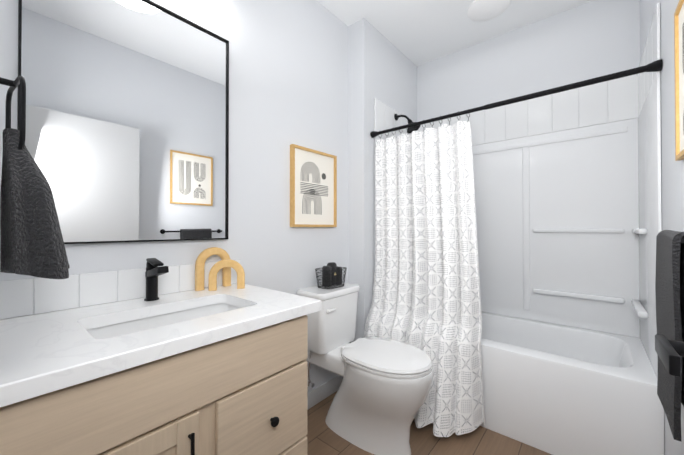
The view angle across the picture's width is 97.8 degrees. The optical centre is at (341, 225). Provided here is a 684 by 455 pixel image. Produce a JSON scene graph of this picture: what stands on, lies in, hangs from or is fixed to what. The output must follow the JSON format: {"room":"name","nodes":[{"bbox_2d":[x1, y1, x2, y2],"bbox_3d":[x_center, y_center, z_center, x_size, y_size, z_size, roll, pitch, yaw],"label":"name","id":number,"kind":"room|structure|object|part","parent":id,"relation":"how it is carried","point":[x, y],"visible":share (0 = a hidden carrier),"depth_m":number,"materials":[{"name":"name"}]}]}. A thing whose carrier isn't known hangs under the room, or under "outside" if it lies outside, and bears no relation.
{"room":"bathroom","nodes":[
{"label":"bathroom","id":0,"kind":"room"},
{"bbox_2d":[0,0,347,392],"bbox_3d":[-0.607,-0.173,1.591,0.100,2.740,1.920,0,-1,40],"label":"wall","id":1,"kind":"structure","parent":0,"point":[288,73],"depth_m":1.73,"materials":[{"name":"white paint"}]},
{"bbox_2d":[0,260,239,319],"bbox_3d":[-0.821,0.239,1.246,0.008,0.121,0.877,0,-1,40],"label":"backsplash","id":2,"kind":"structure","parent":1,"relation":"attached to","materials":[{"name":"white tile"}]},
{"bbox_2d":[17,0,228,243],"bbox_3d":[-0.816,-0.435,1.242,0.028,1.005,0.723,0,-1,40],"label":"mirror","id":3,"kind":"object","parent":1,"relation":"attached to","point":[127,122],"visible":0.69,"depth_m":1.19,"materials":[{"name":"black"}]},
{"bbox_2d":[290,144,336,226],"bbox_3d":[-0.180,-0.244,1.998,0.029,0.510,0.410,0,-1,40],"label":"picture frame","id":4,"kind":"object","parent":1,"relation":"attached to","point":[313,188],"visible":1,"depth_m":1.98,"materials":[{"name":"brown wood"}]},
{"bbox_2d":[348,18,416,342],"bbox_3d":[0.379,-0.164,2.650,0.250,2.740,0.970,0,-1,40],"label":"wall","id":5,"kind":"structure","parent":0,"point":[382,68],"depth_m":2.27,"materials":[{"name":"white paint"}]},
{"bbox_2d":[307,375,342,409],"bbox_3d":[0.425,1.143,1.431,1.672,0.105,1.058,0,-1,40],"label":"baseboard","id":6,"kind":"structure","parent":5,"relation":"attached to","point":[318,394],"depth_m":2.06,"materials":[{"name":"white wood"}]},
{"bbox_2d":[394,114,420,133],"bbox_3d":[0.542,-0.854,2.467,0.218,0.188,0.124,0,-1,40],"label":"shower head","id":7,"kind":"object","parent":5,"relation":"attached to","point":[396,117],"visible":0.67,"depth_m":2.45},
{"bbox_2d":[306,391,551,454],"bbox_3d":[0.292,1.213,0.493,2.874,0.050,4.370,0,-1,40],"label":"floor","id":8,"kind":"structure","parent":0,"point":[323,438],"depth_m":1.65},
{"bbox_2d":[0,258,321,454],"bbox_3d":[-0.592,0.662,1.050,0.607,1.060,0.878,0,-1,40],"label":"bathroom vanity","id":9,"kind":"object","parent":8,"relation":"on","point":[152,358],"visible":0.92,"depth_m":0.89,"materials":[{"name":"brown wood"}]},
{"bbox_3d":[-0.536,0.800,0.700,0.018,0.544,0.390,0,-1,40],"label":"door","id":10,"kind":"part","parent":9,"relation":"part of","materials":[{"name":"brown wood"}]},
{"bbox_3d":[-0.401,0.712,0.862,0.018,0.722,0.811,0,-1,40],"label":"drawer","id":11,"kind":"part","parent":9,"relation":"part of","materials":[{"name":"brown wood"}]},
{"bbox_2d":[144,258,168,300],"bbox_3d":[-0.732,0.216,1.176,0.147,0.166,0.052,0,-1,40],"label":"faucet","id":12,"kind":"object","parent":9,"relation":"on","point":[152,272],"depth_m":1.19,"materials":[{"name":"black metal"}]},
{"bbox_2d":[86,303,239,338],"bbox_3d":[-0.578,0.411,1.043,0.345,0.145,0.555,0,-1,40],"label":"sink","id":13,"kind":"object","parent":9,"relation":"in","point":[132,324],"depth_m":1.12,"materials":[{"name":"white ceramic"}]},
{"bbox_2d":[195,247,230,290],"bbox_3d":[-0.619,0.203,1.440,0.028,0.196,0.171,0,-1,40],"label":"arch","id":14,"kind":"object","parent":9,"relation":"on","point":[205,254],"visible":0.9,"depth_m":1.40,"materials":[{"name":"beige wood"}]},
{"bbox_2d":[208,259,244,290],"bbox_3d":[-0.543,0.230,1.410,0.160,0.141,0.027,0,-1,-22],"label":"arch","id":15,"kind":"object","parent":9,"relation":"on","point":[236,266],"visible":1,"depth_m":1.40,"materials":[{"name":"beige wood"}]},
{"bbox_3d":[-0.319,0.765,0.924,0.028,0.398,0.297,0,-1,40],"label":"knob","id":16,"kind":"part","parent":9,"relation":"part of","materials":[{"name":"black"}]},
{"bbox_2d":[297,283,433,454],"bbox_3d":[0.137,0.798,1.741,0.810,0.800,0.398,0,-1,40],"label":"toilet","id":17,"kind":"object","parent":8,"relation":"on","point":[379,399],"visible":0.9,"depth_m":1.60,"materials":[{"name":"white ceramic"}]},
{"bbox_3d":[-0.077,0.580,1.926,0.242,0.360,0.392,0,-1,40],"label":"tank","id":18,"kind":"part","parent":17,"relation":"part of","materials":[{"name":"white ceramic"}]},
{"bbox_2d":[315,262,346,288],"bbox_3d":[-0.071,0.323,1.954,0.138,0.152,0.198,0,-1,40],"label":"wire basket","id":19,"kind":"object","parent":17,"relation":"on","point":[332,273],"visible":1,"depth_m":1.92,"materials":[{"name":"black metal"}]},
{"bbox_3d":[0.245,0.721,1.639,0.504,0.063,0.380,0,-1,40],"label":"seat","id":20,"kind":"part","parent":17,"relation":"part of","materials":[{"name":"white ceramic"}]},
{"bbox_2d":[374,3,663,454],"bbox_3d":[1.065,0.109,2.085,1.520,2.185,0.748,0,-1,40],"label":"bathtub","id":21,"kind":"object","parent":8,"relation":"on","point":[568,195],"visible":0.62,"depth_m":1.98,"materials":[{"name":"white plastic"}]},
{"bbox_2d":[317,0,592,65],"bbox_3d":[0.292,-1.577,0.516,2.874,0.050,4.370,0,-1,40],"label":"ceiling","id":22,"kind":"structure","parent":0,"point":[418,32],"depth_m":2.24,"materials":[{"name":"white paint"}]},
{"bbox_2d":[467,0,509,21],"bbox_3d":[1.028,-1.519,2.098,0.270,0.038,0.270,0,-1,40],"label":"recessed light","id":23,"kind":"object","parent":22,"relation":"in","point":[482,10],"visible":0.94,"depth_m":2.08,"materials":[{"name":"white"}]},
{"bbox_2d":[417,0,639,121],"bbox_3d":[1.377,-0.166,2.381,1.624,2.740,0.100,0,-1,40],"label":"wall","id":24,"kind":"structure","parent":0,"point":[591,39],"depth_m":2.25,"materials":[{"name":"white paint"}]},
{"bbox_2d":[640,0,683,454],"bbox_3d":[1.032,-0.180,0.784,0.100,2.740,2.790,0,-1,40],"label":"wall","id":25,"kind":"structure","parent":0,"point":[672,179],"depth_m":1.21,"materials":[{"name":"white paint"}]},
{"bbox_2d":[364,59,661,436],"bbox_3d":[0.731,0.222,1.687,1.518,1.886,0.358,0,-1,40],"label":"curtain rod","id":26,"kind":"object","parent":25,"relation":"attached to","point":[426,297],"visible":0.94,"depth_m":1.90,"materials":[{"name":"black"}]},
{"bbox_2d":[364,121,484,436],"bbox_3d":[0.469,0.261,1.906,0.784,1.812,0.358,0,-1,40],"label":"shower curtain","id":27,"kind":"object","parent":26,"relation":"hanging from","point":[426,297],"depth_m":1.91,"materials":[{"name":"fabric"}]},
{"bbox_2d":[655,230,683,441],"bbox_3d":[1.009,0.298,0.887,0.070,0.567,0.591,0,-1,40],"label":"towel","id":28,"kind":"object","parent":25,"relation":"attached to","point":[669,286],"visible":0.9,"depth_m":0.86,"materials":[{"name":"black fabric"}]},
{"bbox_2d":[674,0,683,160],"bbox_3d":[1.025,-0.479,0.871,0.015,0.510,0.410,0,-1,40],"label":"picture frame","id":29,"kind":"object","parent":25,"relation":"attached to","point":[679,71],"visible":1,"depth_m":1.01,"materials":[{"name":"brown wood"}]},
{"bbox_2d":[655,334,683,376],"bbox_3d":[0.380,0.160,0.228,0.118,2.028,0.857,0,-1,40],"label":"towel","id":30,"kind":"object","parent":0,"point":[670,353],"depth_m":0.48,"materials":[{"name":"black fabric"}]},
{"bbox_3d":[-0.858,-0.181,0.627,0.754,2.740,0.120,0,-1,40],"label":"wall","id":31,"kind":"structure","parent":0,"visible":0},
{"bbox_2d":[0,76,69,278],"bbox_3d":[-0.723,-0.111,0.686,0.247,0.454,0.145,0,-1,40],"label":"towel ring","id":32,"kind":"object","parent":31,"relation":"attached to","point":[31,241],"visible":1,"depth_m":0.62,"materials":[{"name":"black fabric"}]}
]}

